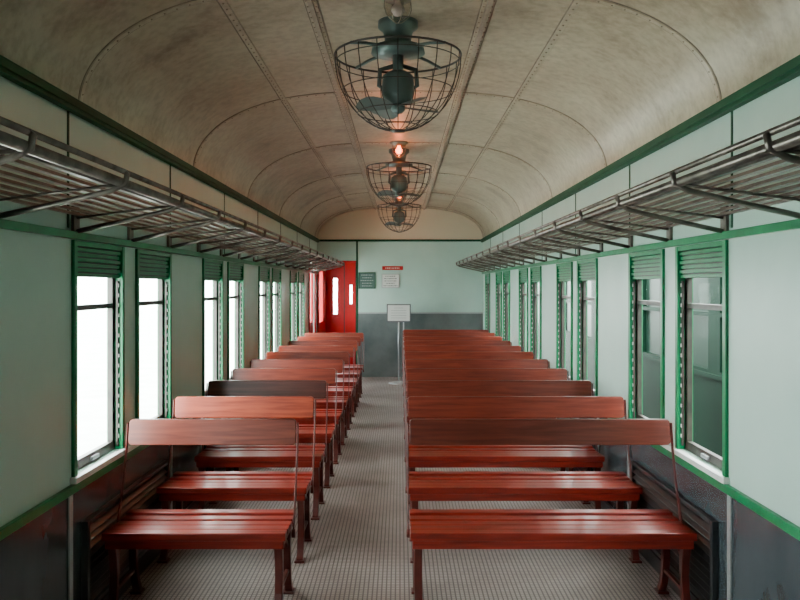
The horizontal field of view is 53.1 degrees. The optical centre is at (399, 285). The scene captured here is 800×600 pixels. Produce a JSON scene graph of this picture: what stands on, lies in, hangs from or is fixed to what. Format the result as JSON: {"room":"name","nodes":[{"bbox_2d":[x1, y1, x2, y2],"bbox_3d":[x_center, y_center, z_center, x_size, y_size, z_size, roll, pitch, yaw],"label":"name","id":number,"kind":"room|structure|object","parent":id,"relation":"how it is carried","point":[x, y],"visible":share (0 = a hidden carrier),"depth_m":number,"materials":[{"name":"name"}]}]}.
{"room":"vehicle interior","nodes":[
{"label":"vehicle interior","id":0,"kind":"room"},
{"bbox_2d":[0,76,316,599],"bbox_3d":[-1.433,0.378,5.250,0.074,2.315,16.500,0,0,0],"label":"wall","id":1,"kind":"structure","parent":0,"point":[35,269],"depth_m":3.30,"materials":[{"name":"green paint"}]},
{"bbox_2d":[71,240,124,476],"bbox_3d":[-1.425,0.309,3.720,0.079,1.012,0.624,0,0,0],"label":"window","id":2,"kind":"structure","parent":1,"relation":"in","point":[88,259],"depth_m":3.88,"materials":[{"name":"green paint"}]},
{"bbox_2d":[70,444,139,483],"bbox_3d":[-1.385,0.828,6.385,0.030,0.026,10.490,0,0,0],"label":"window sill","id":3,"kind":"structure","parent":1,"relation":"attached to","point":[86,473],"depth_m":3.67,"materials":[{"name":"white paint"}]},
{"bbox_2d":[135,249,171,418],"bbox_3d":[-1.425,0.309,4.545,0.079,1.012,0.634,0,0,0],"label":"window","id":4,"kind":"structure","parent":1,"relation":"in","point":[149,264],"depth_m":4.80,"materials":[{"name":"green paint"}]},
{"bbox_2d":[68,418,242,599],"bbox_3d":[-1.385,1.208,4.600,0.030,0.655,15.200,0,0,0],"label":"baseboard","id":5,"kind":"structure","parent":1,"relation":"attached to","point":[142,494],"depth_m":3.77,"materials":[{"name":"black metal"}]},
{"bbox_2d":[0,219,317,540],"bbox_3d":[-1.389,0.324,5.250,0.022,1.113,16.500,0,0,0],"label":"trim","id":6,"kind":"structure","parent":1,"relation":"attached to","point":[31,514],"depth_m":3.43,"materials":[{"name":"green paint"}]},
{"bbox_2d":[0,116,343,271],"bbox_3d":[-1.159,-0.300,6.850,0.477,0.201,12.900,0,0,0],"label":"luggage rack","id":7,"kind":"object","parent":1,"relation":"attached to","point":[16,148],"visible":0.99,"depth_m":3.20,"materials":[{"name":"metal"}]},
{"bbox_2d":[202,258,222,395],"bbox_3d":[-1.425,0.309,5.970,0.079,1.012,0.624,0,0,0],"label":"window","id":8,"kind":"structure","parent":1,"relation":"in","point":[212,270],"depth_m":6.22,"materials":[{"name":"green paint"}]},
{"bbox_2d":[227,262,243,379],"bbox_3d":[-1.425,0.309,6.795,0.079,1.012,0.634,0,0,0],"label":"window","id":9,"kind":"structure","parent":1,"relation":"in","point":[235,271],"depth_m":7.04,"materials":[{"name":"green paint"}]},
{"bbox_2d":[258,266,269,358],"bbox_3d":[-1.425,0.309,8.220,0.079,1.012,0.624,0,0,0],"label":"window","id":10,"kind":"structure","parent":1,"relation":"in","point":[263,272],"depth_m":8.46,"materials":[{"name":"green paint"}]},
{"bbox_2d":[272,268,281,351],"bbox_3d":[-1.425,0.309,9.045,0.079,1.012,0.634,0,0,0],"label":"window","id":11,"kind":"structure","parent":1,"relation":"in","point":[276,273],"depth_m":9.31,"materials":[{"name":"green paint"}]},
{"bbox_2d":[290,270,296,340],"bbox_3d":[-1.425,0.309,10.470,0.079,1.012,0.624,0,0,0],"label":"window","id":12,"kind":"structure","parent":1,"relation":"in","point":[293,274],"depth_m":10.73,"materials":[{"name":"green paint"}]},
{"bbox_2d":[298,272,303,336],"bbox_3d":[-1.425,0.309,11.295,0.079,1.012,0.634,0,0,0],"label":"window","id":13,"kind":"structure","parent":1,"relation":"in","point":[300,274],"depth_m":11.56,"materials":[{"name":"green paint"}]},
{"bbox_2d":[309,259,315,332],"bbox_3d":[-1.411,0.545,12.700,0.078,1.980,0.920,0,0,0],"label":"door","id":14,"kind":"structure","parent":1,"relation":"in","point":[311,320],"depth_m":12.98,"materials":[{"name":"red paint"}]},
{"bbox_2d":[319,263,355,364],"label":"door","id":15,"kind":"structure","parent":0,"point":[344,321],"depth_m":15.10,"materials":[{"name":"red paint"}]},
{"bbox_2d":[118,377,680,599],"bbox_3d":[0.000,1.575,6.070,2.940,0.080,18.260,0,0,0],"label":"floor","id":16,"kind":"structure","parent":0,"point":[360,548],"depth_m":4.52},
{"bbox_2d":[102,419,298,599],"bbox_3d":[-0.938,1.101,3.825,0.867,0.868,0.440,0,0,0],"label":"slatted bench","id":17,"kind":"object","parent":16,"relation":"on","point":[140,528],"visible":1,"depth_m":3.90,"materials":[{"name":"red wood"}]},
{"bbox_2d":[157,396,315,562],"bbox_3d":[-0.938,1.101,4.645,0.867,0.868,0.440,0,0,0],"label":"slatted bench","id":18,"kind":"object","parent":16,"relation":"on","point":[182,486],"visible":0.82,"depth_m":4.74,"materials":[{"name":"red wood"}]},
{"bbox_2d":[194,380,327,519],"bbox_3d":[-0.938,1.101,5.465,0.867,0.868,0.440,0,0,0],"label":"slatted bench","id":19,"kind":"object","parent":16,"relation":"on","point":[212,457],"visible":0.77,"depth_m":5.54,"materials":[{"name":"red wood"}]},
{"bbox_2d":[226,368,336,487],"bbox_3d":[-0.938,1.101,6.285,0.867,0.868,0.440,0,0,0],"label":"slatted bench","id":20,"kind":"object","parent":16,"relation":"on","point":[306,431],"visible":0.64,"depth_m":6.45,"materials":[{"name":"red wood"}]},
{"bbox_2d":[243,359,343,463],"bbox_3d":[-0.938,1.101,7.105,0.867,0.868,0.440,0,0,0],"label":"slatted bench","id":21,"kind":"object","parent":16,"relation":"on","point":[338,364],"visible":0.55,"depth_m":7.27,"materials":[{"name":"red wood"}]},
{"bbox_2d":[265,352,349,444],"bbox_3d":[-0.938,1.101,7.925,0.867,0.868,0.440,0,0,0],"label":"slatted bench","id":22,"kind":"object","parent":16,"relation":"on","point":[345,356],"visible":0.45,"depth_m":8.09,"materials":[{"name":"red wood"}]},
{"bbox_2d":[277,346,354,429],"bbox_3d":[-0.938,1.101,8.745,0.867,0.868,0.440,0,0,0],"label":"slatted bench","id":23,"kind":"object","parent":16,"relation":"on","point":[331,389],"visible":0.41,"depth_m":8.91,"materials":[{"name":"red wood"}]},
{"bbox_2d":[288,341,357,416],"bbox_3d":[-0.938,1.101,9.565,0.867,0.868,0.440,0,0,0],"label":"slatted bench","id":24,"kind":"object","parent":16,"relation":"on","point":[347,382],"visible":0.4,"depth_m":9.73,"materials":[{"name":"red wood"}]},
{"bbox_2d":[296,336,361,406],"bbox_3d":[-0.938,1.101,10.385,0.867,0.868,0.440,0,0,0],"label":"slatted bench","id":25,"kind":"object","parent":16,"relation":"on","point":[358,339],"visible":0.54,"depth_m":10.56,"materials":[{"name":"red wood"}]},
{"bbox_2d":[304,333,363,397],"bbox_3d":[-0.938,1.101,11.205,0.867,0.868,0.440,0,0,0],"label":"slatted bench","id":26,"kind":"object","parent":16,"relation":"on","point":[346,367],"visible":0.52,"depth_m":11.37,"materials":[{"name":"red wood"}]},
{"bbox_2d":[387,304,410,384],"bbox_3d":[-0.020,0.910,12.608,0.329,1.250,0.329,0,0,45],"label":"sign stand","id":27,"kind":"object","parent":16,"relation":"on","point":[398,313],"visible":0.85,"depth_m":12.59,"materials":[{"name":"silver metal"}]},
{"bbox_2d":[402,330,488,360],"bbox_3d":[0.699,1.101,12.025,1.335,0.868,0.440,0,0,0],"label":"slatted bench","id":28,"kind":"object","parent":16,"relation":"on","point":[403,331],"visible":0.08,"depth_m":12.20,"materials":[{"name":"red wood"}]},
{"bbox_2d":[402,333,495,371],"bbox_3d":[0.699,1.101,11.205,1.335,0.868,0.440,0,0,0],"label":"slatted bench","id":29,"kind":"object","parent":16,"relation":"on","point":[403,334],"visible":0.09,"depth_m":11.38,"materials":[{"name":"red wood"}]},
{"bbox_2d":[402,336,502,378],"bbox_3d":[0.699,1.101,10.385,1.335,0.868,0.440,0,0,0],"label":"slatted bench","id":30,"kind":"object","parent":16,"relation":"on","point":[406,338],"visible":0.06,"depth_m":10.56,"materials":[{"name":"red wood"}]},
{"bbox_2d":[403,341,511,385],"bbox_3d":[0.699,1.101,9.565,1.335,0.868,0.440,0,0,0],"label":"slatted bench","id":31,"kind":"object","parent":16,"relation":"on","point":[405,343],"visible":0.09,"depth_m":9.74,"materials":[{"name":"red wood"}]},
{"bbox_2d":[403,346,521,396],"bbox_3d":[0.699,1.101,8.745,1.335,0.868,0.440,0,0,0],"label":"slatted bench","id":32,"kind":"object","parent":16,"relation":"on","point":[405,348],"visible":0.09,"depth_m":8.92,"materials":[{"name":"red wood"}]},
{"bbox_2d":[403,352,534,408],"bbox_3d":[0.699,1.101,7.925,1.335,0.868,0.440,0,0,0],"label":"slatted bench","id":33,"kind":"object","parent":16,"relation":"on","point":[408,355],"visible":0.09,"depth_m":8.10,"materials":[{"name":"red wood"}]},
{"bbox_2d":[403,359,555,422],"bbox_3d":[0.699,1.101,7.105,1.335,0.868,0.440,0,0,0],"label":"slatted bench","id":34,"kind":"object","parent":16,"relation":"on","point":[408,363],"visible":0.18,"depth_m":7.28,"materials":[{"name":"red wood"}]},
{"bbox_2d":[404,368,573,470],"bbox_3d":[0.699,1.101,6.285,1.335,0.868,0.440,0,0,0],"label":"slatted bench","id":35,"kind":"object","parent":16,"relation":"on","point":[411,373],"visible":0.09,"depth_m":6.46,"materials":[{"name":"red wood"}]},
{"bbox_2d":[405,380,604,519],"bbox_3d":[0.699,1.101,5.465,1.335,0.868,0.440,0,0,0],"label":"slatted bench","id":36,"kind":"object","parent":16,"relation":"on","point":[586,457],"visible":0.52,"depth_m":5.56,"materials":[{"name":"red wood"}]},
{"bbox_2d":[405,396,641,562],"bbox_3d":[0.699,1.101,4.645,1.335,0.868,0.440,0,0,0],"label":"slatted bench","id":37,"kind":"object","parent":16,"relation":"on","point":[616,486],"visible":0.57,"depth_m":4.74,"materials":[{"name":"red wood"}]},
{"bbox_2d":[406,419,696,599],"bbox_3d":[0.699,1.101,3.825,1.335,0.868,0.440,0,0,0],"label":"slatted bench","id":38,"kind":"object","parent":16,"relation":"on","point":[429,528],"visible":1,"depth_m":3.88,"materials":[{"name":"red wood"}]},
{"bbox_2d":[0,0,799,237],"bbox_3d":[0.000,-1.080,5.250,2.940,0.600,16.620,0,0,0],"label":"ceiling","id":39,"kind":"structure","parent":0,"point":[178,76],"depth_m":4.41,"materials":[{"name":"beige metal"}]},
{"bbox_2d":[384,0,411,23],"bbox_3d":[-0.010,-1.251,3.600,0.170,0.139,0.170,0,0,0],"label":"ceiling lamp","id":40,"kind":"object","parent":39,"relation":"hanging from","point":[397,9],"depth_m":3.59,"materials":[{"name":"glass"}]},
{"bbox_2d":[334,15,461,132],"bbox_3d":[-0.010,-1.044,4.000,0.641,0.553,0.641,0,0,0],"label":"ceiling fan","id":41,"kind":"object","parent":39,"relation":"hanging from","point":[397,88],"visible":0.99,"depth_m":3.94,"materials":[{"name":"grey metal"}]},
{"bbox_2d":[390,141,407,156],"bbox_3d":[-0.010,-1.251,7.350,0.170,0.139,0.170,0,0,0],"label":"ceiling lamp","id":42,"kind":"object","parent":39,"relation":"hanging from","point":[399,144],"depth_m":7.32,"materials":[{"name":"glass"}]},
{"bbox_2d":[366,148,431,206],"bbox_3d":[-0.010,-1.044,7.750,0.641,0.553,0.641,0,0,0],"label":"ceiling fan","id":43,"kind":"object","parent":39,"relation":"hanging from","point":[398,184],"visible":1,"depth_m":7.69,"materials":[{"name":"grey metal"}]},
{"bbox_2d":[377,195,420,232],"bbox_3d":[-0.010,-1.044,11.500,0.641,0.553,0.641,0,0,0],"label":"ceiling fan","id":44,"kind":"object","parent":39,"relation":"hanging from","point":[398,216],"visible":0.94,"depth_m":11.45,"materials":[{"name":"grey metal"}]},
{"bbox_2d":[78,0,721,235],"bbox_3d":[0.000,-1.052,5.250,2.800,0.545,16.500,0,0,0],"label":"trim","id":45,"kind":"structure","parent":39,"relation":"attached to","point":[313,9],"depth_m":4.91,"materials":[{"name":"paint"}]},
{"bbox_2d":[317,208,482,376],"bbox_3d":[0.000,0.107,13.524,2.800,2.855,0.072,0,0,0],"label":"wall","id":46,"kind":"structure","parent":0,"point":[441,294],"depth_m":13.50,"materials":[{"name":"green paint"}]},
{"bbox_2d":[358,272,375,288],"bbox_3d":[-0.555,-0.092,13.492,0.290,0.275,0.015,0,0,0],"label":"plate","id":47,"kind":"object","parent":46,"relation":"attached to","point":[366,280],"visible":1,"depth_m":13.49,"materials":[{"name":"teal"}]},
{"bbox_2d":[382,274,398,287],"bbox_3d":[-0.160,-0.085,13.492,0.300,0.240,0.015,0,0,0],"label":"notice","id":48,"kind":"object","parent":46,"relation":"attached to","point":[388,280],"visible":1,"depth_m":13.49,"materials":[{"name":"white paper"}]},
{"bbox_2d":[382,266,402,269],"bbox_3d":[-0.125,-0.302,13.493,0.350,0.065,0.012,0,0,0],"label":"warning sign","id":49,"kind":"object","parent":46,"relation":"attached to","point":[383,267],"visible":1,"depth_m":13.49,"materials":[{"name":"red"}]},
{"bbox_2d":[483,76,799,599],"bbox_3d":[1.433,0.378,5.250,0.074,2.315,16.500,0,0,0],"label":"wall","id":50,"kind":"structure","parent":0,"point":[764,269],"depth_m":3.30,"materials":[{"name":"green paint"}]},
{"bbox_2d":[0,55,799,241],"bbox_3d":[0.000,-0.763,5.250,2.800,0.057,16.500,0,0,0],"label":"trim","id":51,"kind":"structure","parent":50,"relation":"attached to","point":[11,71],"depth_m":3.94,"materials":[{"name":"green paint"}]},
{"bbox_2d":[485,273,489,332],"bbox_3d":[1.425,0.309,12.720,0.079,1.012,0.624,0,0,0],"label":"window","id":52,"kind":"structure","parent":50,"relation":"in","point":[487,276],"depth_m":12.98,"materials":[{"name":"green paint"}]},
{"bbox_2d":[495,272,501,336],"bbox_3d":[1.425,0.309,11.295,0.079,1.012,0.634,0,0,0],"label":"window","id":53,"kind":"structure","parent":50,"relation":"in","point":[498,275],"depth_m":11.57,"materials":[{"name":"green paint"}]},
{"bbox_2d":[503,270,509,340],"bbox_3d":[1.425,0.309,10.470,0.079,1.012,0.624,0,0,0],"label":"window","id":54,"kind":"structure","parent":50,"relation":"in","point":[506,274],"depth_m":10.73,"materials":[{"name":"green paint"}]},
{"bbox_2d":[518,268,527,351],"bbox_3d":[1.425,0.309,9.045,0.079,1.012,0.634,0,0,0],"label":"window","id":55,"kind":"structure","parent":50,"relation":"in","point":[522,273],"depth_m":9.31,"materials":[{"name":"green paint"}]},
{"bbox_2d":[530,266,541,358],"bbox_3d":[1.425,0.309,8.220,0.079,1.012,0.624,0,0,0],"label":"window","id":56,"kind":"structure","parent":50,"relation":"in","point":[535,272],"depth_m":8.46,"materials":[{"name":"green paint"}]},
{"bbox_2d":[556,262,572,379],"bbox_3d":[1.425,0.309,6.795,0.079,1.012,0.634,0,0,0],"label":"window","id":57,"kind":"structure","parent":50,"relation":"in","point":[564,271],"depth_m":7.04,"materials":[{"name":"green paint"}]},
{"bbox_2d":[577,258,597,395],"bbox_3d":[1.425,0.309,5.970,0.079,1.012,0.624,0,0,0],"label":"window","id":58,"kind":"structure","parent":50,"relation":"in","point":[587,270],"depth_m":6.22,"materials":[{"name":"green paint"}]},
{"bbox_2d":[456,116,799,271],"bbox_3d":[1.159,-0.300,6.850,0.477,0.201,12.900,0,0,0],"label":"luggage rack","id":59,"kind":"object","parent":50,"relation":"attached to","point":[783,148],"visible":1,"depth_m":3.20,"materials":[{"name":"metal"}]},
{"bbox_2d":[482,219,799,540],"bbox_3d":[1.389,0.324,5.250,0.022,1.113,16.500,0,0,0],"label":"trim","id":60,"kind":"structure","parent":50,"relation":"attached to","point":[768,514],"depth_m":3.43,"materials":[{"name":"green paint"}]},
{"bbox_2d":[556,418,731,599],"bbox_3d":[1.385,1.208,5.250,0.030,0.655,16.500,0,0,0],"label":"baseboard","id":61,"kind":"structure","parent":50,"relation":"attached to","point":[656,493],"depth_m":3.78,"materials":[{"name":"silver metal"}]},
{"bbox_2d":[628,249,664,418],"bbox_3d":[1.425,0.309,4.545,0.079,1.012,0.634,0,0,0],"label":"window","id":62,"kind":"structure","parent":50,"relation":"in","point":[650,264],"depth_m":4.80,"materials":[{"name":"green paint"}]},
{"bbox_2d":[660,444,729,483],"bbox_3d":[1.385,0.828,6.385,0.030,0.026,10.490,0,0,0],"label":"window sill","id":63,"kind":"structure","parent":50,"relation":"attached to","point":[713,473],"depth_m":3.67,"materials":[{"name":"white paint"}]},
{"bbox_2d":[675,240,728,476],"bbox_3d":[1.425,0.309,3.720,0.079,1.012,0.624,0,0,0],"label":"window","id":64,"kind":"structure","parent":50,"relation":"in","point":[709,259],"depth_m":3.94,"materials":[{"name":"green paint"}]},
{"label":"outside","id":65,"kind":"structure","parent":0,"visible":0},
{"bbox_2d":[78,310,336,456],"bbox_3d":[-20.950,2.160,20.000,38.100,0.750,80.000,0,0,0],"label":"ground","id":66,"kind":"structure","parent":65,"point":[92,324],"depth_m":17.31,"materials":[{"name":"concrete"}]},
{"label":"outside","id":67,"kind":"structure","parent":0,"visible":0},
{"bbox_3d":[14.050,2.685,20.000,31.900,0.300,80.000,0,0,0],"label":"ground","id":68,"kind":"structure","parent":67,"visible":0},
{"bbox_2d":[526,277,721,456],"bbox_3d":[4.200,0.605,17.600,2.720,4.140,55.200,0,0,0],"label":"train","id":69,"kind":"object","parent":68,"relation":"on","point":[707,324],"visible":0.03,"depth_m":7.88,"materials":[{"name":"glass"}]}
]}

